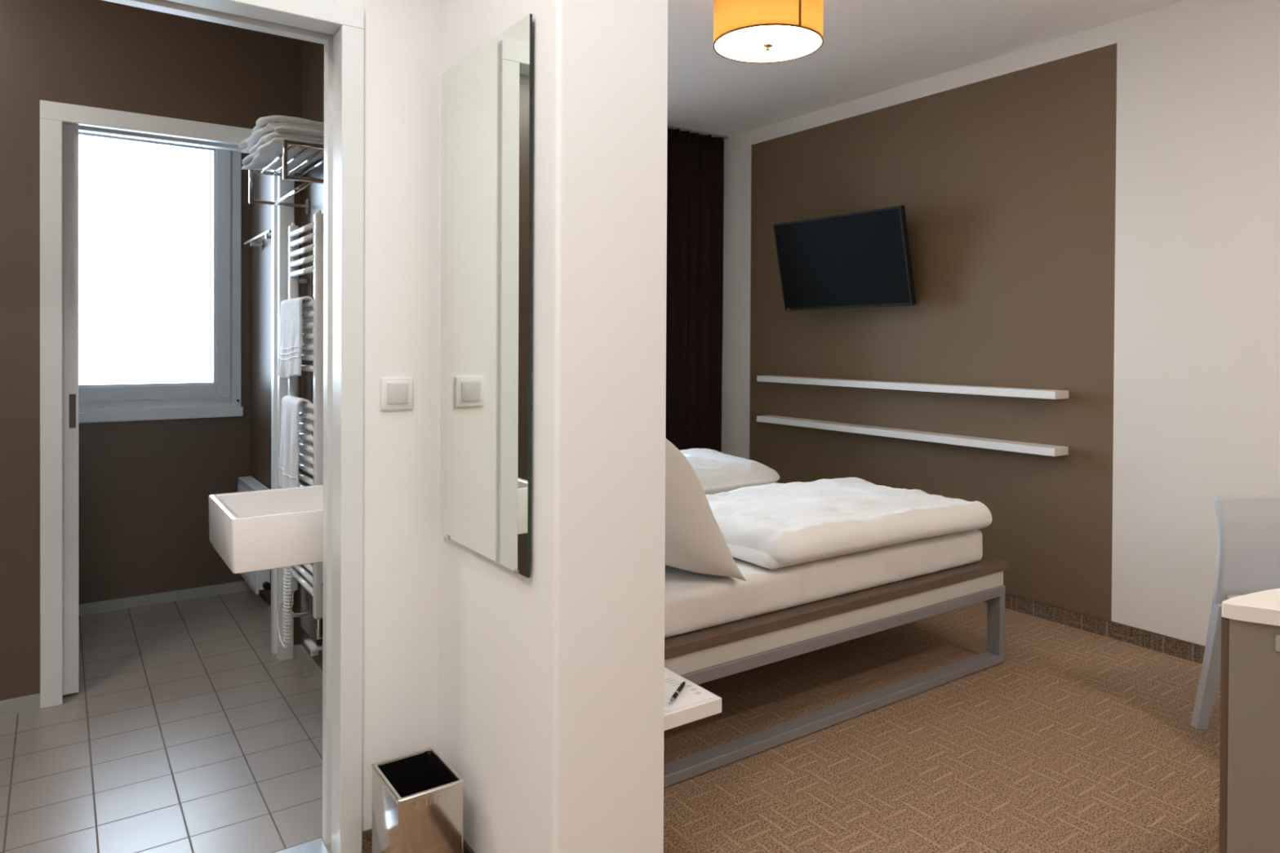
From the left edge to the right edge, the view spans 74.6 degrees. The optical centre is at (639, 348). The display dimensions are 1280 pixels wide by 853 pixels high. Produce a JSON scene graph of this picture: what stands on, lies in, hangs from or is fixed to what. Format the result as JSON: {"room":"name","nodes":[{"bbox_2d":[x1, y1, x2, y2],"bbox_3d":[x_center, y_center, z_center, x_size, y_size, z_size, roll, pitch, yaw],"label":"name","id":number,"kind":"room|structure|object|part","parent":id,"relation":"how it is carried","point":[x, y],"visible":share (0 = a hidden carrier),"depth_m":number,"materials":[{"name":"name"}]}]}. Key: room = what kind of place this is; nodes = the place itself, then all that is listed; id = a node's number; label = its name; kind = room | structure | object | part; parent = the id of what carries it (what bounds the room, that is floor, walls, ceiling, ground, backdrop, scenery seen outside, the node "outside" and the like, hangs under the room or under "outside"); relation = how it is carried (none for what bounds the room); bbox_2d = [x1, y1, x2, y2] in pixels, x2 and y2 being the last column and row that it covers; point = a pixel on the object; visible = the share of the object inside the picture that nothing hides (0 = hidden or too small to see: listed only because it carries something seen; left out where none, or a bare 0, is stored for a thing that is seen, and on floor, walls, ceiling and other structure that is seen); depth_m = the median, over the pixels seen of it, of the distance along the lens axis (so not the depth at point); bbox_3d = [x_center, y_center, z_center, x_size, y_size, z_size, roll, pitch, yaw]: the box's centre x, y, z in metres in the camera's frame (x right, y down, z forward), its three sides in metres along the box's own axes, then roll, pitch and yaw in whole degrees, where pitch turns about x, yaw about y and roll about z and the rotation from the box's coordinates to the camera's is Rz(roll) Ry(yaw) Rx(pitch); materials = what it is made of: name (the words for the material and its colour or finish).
{"room":"hotel room","nodes":[
{"label":"hotel room","id":0,"kind":"room"},
{"bbox_2d":[0,0,302,701],"bbox_3d":[-2.112,-0.096,2.915,1.755,2.663,0.120,0,1,-35],"label":"wall","id":1,"kind":"structure","parent":0,"point":[102,54],"depth_m":2.88,"materials":[{"name":"brown paint"}]},
{"bbox_2d":[0,644,322,716],"bbox_3d":[-1.708,1.218,2.334,1.755,0.050,1.320,0,1,-35],"label":"baseboard","id":2,"kind":"structure","parent":1,"relation":"attached to","point":[28,703],"depth_m":2.88,"materials":[{"name":"grey tile"}]},
{"bbox_2d":[40,99,294,708],"bbox_3d":[-1.990,0.193,3.003,1.395,2.085,0.146,0,1,-35],"label":"door frame","id":3,"kind":"structure","parent":1,"relation":"in","point":[60,123],"depth_m":2.96,"materials":[{"name":"white paint"}]},
{"bbox_3d":[-2.007,0.221,2.971,0.020,0.120,0.003,0,1,-35],"label":"recessed pull","id":4,"kind":"part","parent":3,"relation":"part of","materials":[{"name":"silver metal"}]},
{"bbox_2d":[78,152,249,604],"bbox_3d":[-1.552,-0.107,4.692,4.702,2.663,0.220,0,1,-35],"label":"wall","id":5,"kind":"structure","parent":0,"point":[145,487],"depth_m":4.04,"materials":[{"name":"brown paint"}]},
{"bbox_2d":[78,132,243,423],"bbox_3d":[-2.477,-0.382,3.926,1.129,1.444,0.093,0,1,-35],"label":"window","id":6,"kind":"structure","parent":5,"relation":"in","point":[220,397],"depth_m":4.16,"materials":[{"name":"white plastic"}]},
{"bbox_3d":[-2.478,0.316,3.929,1.129,0.048,0.085,0,1,-35],"label":"sill","id":7,"kind":"part","parent":6,"relation":"part of","materials":[{"name":"white plastic"}]},
{"bbox_2d":[78,580,271,620],"bbox_3d":[-2.435,1.205,3.382,1.755,0.050,0.950,0,1,-35],"label":"baseboard","id":8,"kind":"structure","parent":5,"relation":"attached to","point":[238,586],"depth_m":4.03,"materials":[{"name":"grey tile"}]},
{"bbox_2d":[332,0,439,831],"bbox_3d":[-1.274,-0.082,1.709,1.755,2.663,0.138,0,1,-35],"label":"wall","id":9,"kind":"structure","parent":0,"point":[402,200],"depth_m":2.10,"materials":[{"name":"white paint"}]},
{"bbox_2d":[103,0,364,852],"bbox_3d":[-1.132,0.214,1.811,1.013,2.072,0.164,0,1,-35],"label":"door frame","id":10,"kind":"structure","parent":9,"relation":"in","point":[339,26],"depth_m":2.02,"materials":[{"name":"white paint"}]},
{"bbox_3d":[-1.089,0.214,1.749,1.013,2.072,0.013,0,1,-35],"label":"casing","id":11,"kind":"part","parent":10,"relation":"part of","materials":[{"name":"white paint"}]},
{"bbox_2d":[275,838,328,852],"bbox_3d":[-1.160,1.246,1.840,0.912,0.006,0.088,0,1,-35],"label":"trim","id":12,"kind":"structure","parent":9,"relation":"attached to","point":[317,846],"depth_m":2.09,"materials":[{"name":"silver metal"}]},
{"bbox_2d":[361,828,372,852],"bbox_3d":[-0.599,1.215,2.103,0.196,0.070,0.009,0,1,-35],"label":"baseboard","id":13,"kind":"structure","parent":9,"relation":"attached to","point":[366,838],"depth_m":2.05,"materials":[{"name":"carpet"}]},
{"bbox_2d":[380,377,412,409],"bbox_3d":[-0.603,0.112,2.084,0.079,0.079,0.014,0,1,-35],"label":"light switch","id":14,"kind":"object","parent":9,"relation":"attached to","point":[396,393],"visible":1,"depth_m":2.08,"materials":[{"name":"white plastic"}]},
{"bbox_2d":[249,0,667,852],"bbox_3d":[-0.961,-0.091,3.030,0.268,2.663,3.184,0,1,-35],"label":"wall partition","id":15,"kind":"structure","parent":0,"point":[551,709],"depth_m":1.74,"materials":[{"name":"white paint"}]},
{"bbox_2d":[237,475,271,594],"bbox_3d":[-1.811,0.870,3.956,0.074,0.468,0.512,0,1,-35],"label":"panel radiator","id":16,"kind":"object","parent":15,"relation":"attached to","point":[260,580],"visible":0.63,"depth_m":3.84,"materials":[{"name":"white metal"}]},
{"bbox_3d":[-1.849,0.870,3.961,0.017,0.467,0.460,0,1,-35],"label":"panel","id":17,"kind":"part","parent":16,"relation":"part of","materials":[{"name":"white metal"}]},
{"bbox_2d":[240,475,270,490],"bbox_3d":[-1.823,0.639,3.976,0.047,0.007,0.460,0,1,-35],"label":"grille","id":18,"kind":"object","parent":16,"relation":"attached to","point":[249,483],"depth_m":3.96,"materials":[{"name":"white metal"}]},
{"bbox_2d":[244,229,271,250],"bbox_3d":[-1.728,-0.490,3.847,0.060,0.050,0.580,0,1,-35],"label":"wall rail","id":19,"kind":"object","parent":15,"relation":"attached to","point":[266,234],"visible":0.64,"depth_m":3.92,"materials":[{"name":"silver metal"}]},
{"bbox_2d":[208,484,323,573],"bbox_3d":[-0.928,0.571,2.353,0.452,0.309,0.397,0,1,-35],"label":"washbasin","id":20,"kind":"object","parent":15,"relation":"attached to","point":[263,530],"visible":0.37,"depth_m":2.16,"materials":[{"name":"white ceramic"}]},
{"bbox_2d":[248,139,324,213],"bbox_3d":[-1.209,-0.593,2.965,0.214,0.146,0.598,0,1,-35],"label":"towel rack","id":21,"kind":"object","parent":15,"relation":"attached to","point":[285,175],"visible":0.82,"depth_m":2.94,"materials":[{"name":"silver metal"}]},
{"bbox_3d":[-1.372,-0.596,3.200,0.214,0.146,0.026,0,1,-35],"label":"frame","id":22,"kind":"part","parent":21,"relation":"part of","materials":[{"name":"silver metal"}]},
{"bbox_2d":[241,125,324,173],"bbox_3d":[-1.257,-0.705,2.993,0.230,0.079,0.521,0,1,-35],"label":"folded towel","id":23,"kind":"object","parent":21,"relation":"on","point":[269,146],"visible":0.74,"depth_m":2.86,"materials":[{"name":"white fabric"}]},
{"bbox_2d":[238,115,324,152],"bbox_3d":[-1.290,-0.764,3.027,0.232,0.060,0.470,0,1,-35],"label":"folded towel","id":24,"kind":"object","parent":23,"relation":"on","point":[264,126],"visible":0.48,"depth_m":2.85,"materials":[{"name":"white fabric"}]},
{"bbox_3d":[-1.046,-0.591,2.730,0.214,0.146,0.026,0,1,-35],"label":"frame","id":25,"kind":"part","parent":21,"relation":"part of","materials":[{"name":"silver metal"}]},
{"bbox_2d":[287,210,324,639],"bbox_3d":[-1.218,0.280,3.102,0.071,1.526,0.424,0,1,-35],"label":"towel radiator","id":26,"kind":"object","parent":15,"relation":"attached to","point":[316,569],"visible":0.53,"depth_m":2.94,"materials":[{"name":"white metal"}]},
{"bbox_2d":[276,566,293,648],"bbox_3d":[-1.317,0.803,3.134,0.046,0.611,0.153,0,1,-35],"label":"coiled cable","id":27,"kind":"object","parent":26,"relation":"hanging from","point":[286,595],"visible":0.5,"depth_m":3.08,"materials":[{"name":"white plastic"}]},
{"bbox_3d":[-1.342,0.226,3.252,0.034,1.422,0.034,0,1,-35],"label":"post","id":28,"kind":"part","parent":26,"relation":"part of","materials":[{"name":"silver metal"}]},
{"bbox_2d":[276,296,313,378],"bbox_3d":[-1.272,-0.036,3.097,0.067,0.300,0.349,0,1,-35],"label":"towel","id":29,"kind":"object","parent":26,"relation":"hanging from","point":[291,340],"visible":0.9,"depth_m":3.05,"materials":[{"name":"white fabric"}]},
{"bbox_2d":[278,395,313,488],"bbox_3d":[-1.270,0.364,3.091,0.070,0.370,0.281,0,1,-35],"label":"towel","id":30,"kind":"object","parent":26,"relation":"hanging from","point":[289,460],"visible":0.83,"depth_m":3.07,"materials":[{"name":"white fabric"}]},
{"bbox_3d":[-1.120,0.230,2.932,0.034,1.422,0.034,0,1,-35],"label":"post","id":31,"kind":"part","parent":26,"relation":"part of","materials":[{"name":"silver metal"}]},
{"bbox_2d":[301,571,322,656],"bbox_3d":[-1.248,1.006,3.175,0.040,0.275,0.240,0,1,-35],"label":"wall box","id":32,"kind":"object","parent":15,"relation":"attached to","point":[308,621],"visible":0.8,"depth_m":3.15,"materials":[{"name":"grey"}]},
{"bbox_2d":[462,840,474,852],"bbox_3d":[-0.231,1.218,1.979,0.285,0.070,0.615,0,1,-35],"label":"baseboard","id":33,"kind":"structure","parent":15,"relation":"attached to","point":[466,848],"depth_m":1.99,"materials":[{"name":"carpet"}]},
{"bbox_2d":[440,13,532,577],"bbox_3d":[-0.358,-0.107,1.912,0.018,1.155,0.475,0,1,-35],"label":"wall mirror","id":34,"kind":"object","parent":15,"relation":"attached to","point":[486,96],"visible":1,"depth_m":1.87,"materials":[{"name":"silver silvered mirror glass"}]},
{"bbox_2d":[663,667,721,731],"bbox_3d":[0.002,0.810,2.030,0.171,0.033,0.403,0,1,-35],"label":"shelf","id":35,"kind":"object","parent":15,"relation":"attached to","point":[692,713],"visible":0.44,"depth_m":1.87,"materials":[{"name":"white laminate"}]},
{"bbox_2d":[664,670,715,712],"bbox_3d":[0.054,0.793,1.963,0.138,0.002,0.212,0,1,-35],"label":"pad","id":36,"kind":"object","parent":35,"relation":"on","point":[690,694],"visible":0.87,"depth_m":1.93,"materials":[{"name":"white paper"}]},
{"bbox_2d":[668,681,685,704],"bbox_3d":[0.085,0.788,1.923,0.010,0.010,0.124,0,0,19],"label":"pen","id":37,"kind":"object","parent":36,"relation":"on","point":[679,689],"visible":1,"depth_m":1.92,"materials":[{"name":"black plastic"}]},
{"bbox_2d":[664,677,701,694],"bbox_3d":[0.102,0.793,1.973,0.038,0.001,0.110,0,1,-35],"label":"print","id":38,"kind":"object","parent":36,"relation":"on","point":[673,683],"depth_m":1.97,"materials":[{"name":"grey paper"}]},
{"bbox_2d":[0,590,1220,852],"bbox_3d":[0.451,1.318,1.808,5.302,0.120,7.430,0,1,-35],"label":"floor","id":39,"kind":"structure","parent":0,"point":[1079,740],"depth_m":2.61,"materials":[{"name":"brown carpet"}]},
{"bbox_2d":[371,746,463,852],"bbox_3d":[-0.513,1.112,1.931,0.151,0.280,0.196,0,1,-35],"label":"waste bin","id":40,"kind":"object","parent":39,"relation":"on","point":[418,797],"visible":1,"depth_m":1.88,"materials":[{"name":"silver metal"}]},
{"bbox_2d":[663,555,1009,787],"bbox_3d":[0.127,1.040,3.507,2.037,0.398,1.789,0,1,-35],"label":"bed","id":41,"kind":"object","parent":39,"relation":"on","point":[704,655],"visible":0.2,"depth_m":2.79,"materials":[{"name":"grey"}]},
{"bbox_2d":[664,529,982,638],"bbox_3d":[0.093,0.772,3.483,1.943,0.137,1.713,0,1,-35],"label":"mattress","id":42,"kind":"object","parent":41,"relation":"on","point":[694,602],"visible":0.14,"depth_m":2.75,"materials":[{"name":"white fabric"}]},
{"bbox_2d":[665,438,746,581],"bbox_3d":[-0.099,0.456,2.721,0.524,0.504,0.745,0,1,-35],"label":"pillow","id":43,"kind":"object","parent":42,"relation":"on","point":[695,542],"visible":0.24,"depth_m":2.49,"materials":[{"name":"white fabric"}]},
{"bbox_2d":[680,448,780,494],"bbox_3d":[0.122,0.610,4.106,1.099,0.176,0.680,0,1,-35],"label":"pillow","id":44,"kind":"object","parent":42,"relation":"on","point":[717,472],"visible":0.42,"depth_m":4.04,"materials":[{"name":"white fabric"}]},
{"bbox_2d":[705,477,991,568],"bbox_3d":[0.717,0.638,3.270,1.189,0.139,0.750,0,1,-35],"label":"duvet","id":45,"kind":"object","parent":42,"relation":"on","point":[772,526],"visible":0.84,"depth_m":3.02,"materials":[{"name":"white fabric"}]},
{"bbox_3d":[0.117,0.903,3.499,2.009,0.061,1.771,0,1,-35],"label":"rail","id":46,"kind":"part","parent":41,"relation":"part of","materials":[{"name":"grey laminate"}]},
{"bbox_2d":[1191,494,1279,728],"bbox_3d":[2.055,0.865,2.547,0.431,0.792,0.510,0,0,0],"label":"chair","id":47,"kind":"object","parent":39,"relation":"on","point":[1248,562],"visible":0.74,"depth_m":2.68,"materials":[{"name":"grey plastic"}]},
{"bbox_3d":[1.873,1.038,2.737,0.066,0.440,0.133,0,0,0],"label":"leg","id":48,"kind":"part","parent":47,"relation":"part of","materials":[{"name":"grey plastic"}]},
{"bbox_3d":[2.055,0.809,2.487,0.384,0.048,0.379,0,0,0],"label":"seat","id":49,"kind":"part","parent":47,"relation":"part of","materials":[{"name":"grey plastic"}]},
{"bbox_3d":[2.057,0.652,2.688,0.431,0.368,0.053,0,0,0],"label":"backrest","id":50,"kind":"part","parent":47,"relation":"part of","materials":[{"name":"grey plastic"}]},
{"bbox_2d":[1218,588,1279,852],"bbox_3d":[1.875,0.892,1.538,0.966,0.750,1.072,0,1,-35],"label":"desk","id":51,"kind":"object","parent":39,"relation":"on","point":[1250,753],"visible":1,"depth_m":1.68,"materials":[{"name":"beige wood"}]},
{"bbox_3d":[1.415,0.903,1.810,0.524,0.720,0.017,0,1,-24],"label":"panel","id":52,"kind":"part","parent":51,"relation":"part of","materials":[{"name":"brown wood"}]},
{"bbox_3d":[1.255,0.579,1.655,0.008,0.032,0.013,1,1,27],"label":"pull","id":53,"kind":"part","parent":51,"relation":"part of","materials":[{"name":"silver metal"}]},
{"bbox_2d":[666,0,1185,137],"bbox_3d":[0.466,-1.465,1.785,5.302,0.120,7.430,0,1,-35],"label":"ceiling","id":54,"kind":"structure","parent":0,"point":[868,47],"depth_m":3.98,"materials":[{"name":"white paint"}]},
{"bbox_2d":[666,124,728,138],"bbox_3d":[-0.471,-1.428,4.958,2.582,0.014,0.024,0,1,-35],"label":"track","id":55,"kind":"object","parent":54,"relation":"attached to","point":[668,126],"visible":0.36,"depth_m":5.53,"materials":[{"name":"grey plastic"}]},
{"bbox_2d":[665,126,724,452],"bbox_3d":[0.218,-0.107,5.453,0.860,2.630,0.088,0,1,-35],"label":"curtain","id":56,"kind":"object","parent":55,"relation":"hanging from","point":[695,161],"visible":0.49,"depth_m":5.54,"materials":[{"name":"black fabric"}]},
{"bbox_2d":[713,0,823,63],"bbox_3d":[0.469,-1.254,3.077,0.398,0.323,0.398,0,1,-35],"label":"ceiling lamp","id":57,"kind":"object","parent":54,"relation":"attached to","point":[747,31],"visible":1,"depth_m":2.97,"materials":[{"name":"orange fabric"}]},
{"bbox_2d":[715,25,822,62],"bbox_3d":[0.468,-1.116,3.078,0.387,0.004,0.387,0,1,-35],"label":"diffuser","id":58,"kind":"object","parent":57,"relation":"attached to","point":[740,43],"depth_m":3.06,"materials":[{"name":"white"}]},
{"bbox_2d":[721,0,1279,645],"bbox_3d":[2.376,-0.075,3.262,0.120,2.663,7.050,0,1,-35],"label":"wall","id":59,"kind":"structure","parent":0,"point":[1093,215],"depth_m":3.81,"materials":[{"name":"brown paint"}]},
{"bbox_2d":[773,204,916,311],"bbox_3d":[1.155,-0.480,4.691,0.264,0.516,0.870,0,1,-38],"label":"television","id":60,"kind":"object","parent":59,"relation":"attached to","point":[859,259],"visible":1,"depth_m":4.60,"materials":[{"name":"black plastic"}]},
{"bbox_2d":[756,414,1068,456],"bbox_3d":[1.336,0.452,4.554,0.116,0.036,1.933,0,1,-35],"label":"wall shelf","id":61,"kind":"object","parent":59,"relation":"attached to","point":[960,440],"visible":1,"depth_m":4.29,"materials":[{"name":"white laminate"}]},
{"bbox_2d":[756,375,1068,399],"bbox_3d":[1.337,0.198,4.552,0.116,0.036,1.933,0,1,-35],"label":"wall shelf","id":62,"kind":"object","parent":59,"relation":"attached to","point":[939,388],"visible":1,"depth_m":4.29,"materials":[{"name":"white laminate"}]},
{"bbox_2d":[983,592,1204,663],"bbox_3d":[2.000,1.215,3.691,0.010,0.072,8.160,0,1,-35],"label":"baseboard","id":63,"kind":"structure","parent":59,"relation":"attached to","point":[1194,652],"depth_m":3.64,"materials":[{"name":"carpet"}]}
]}

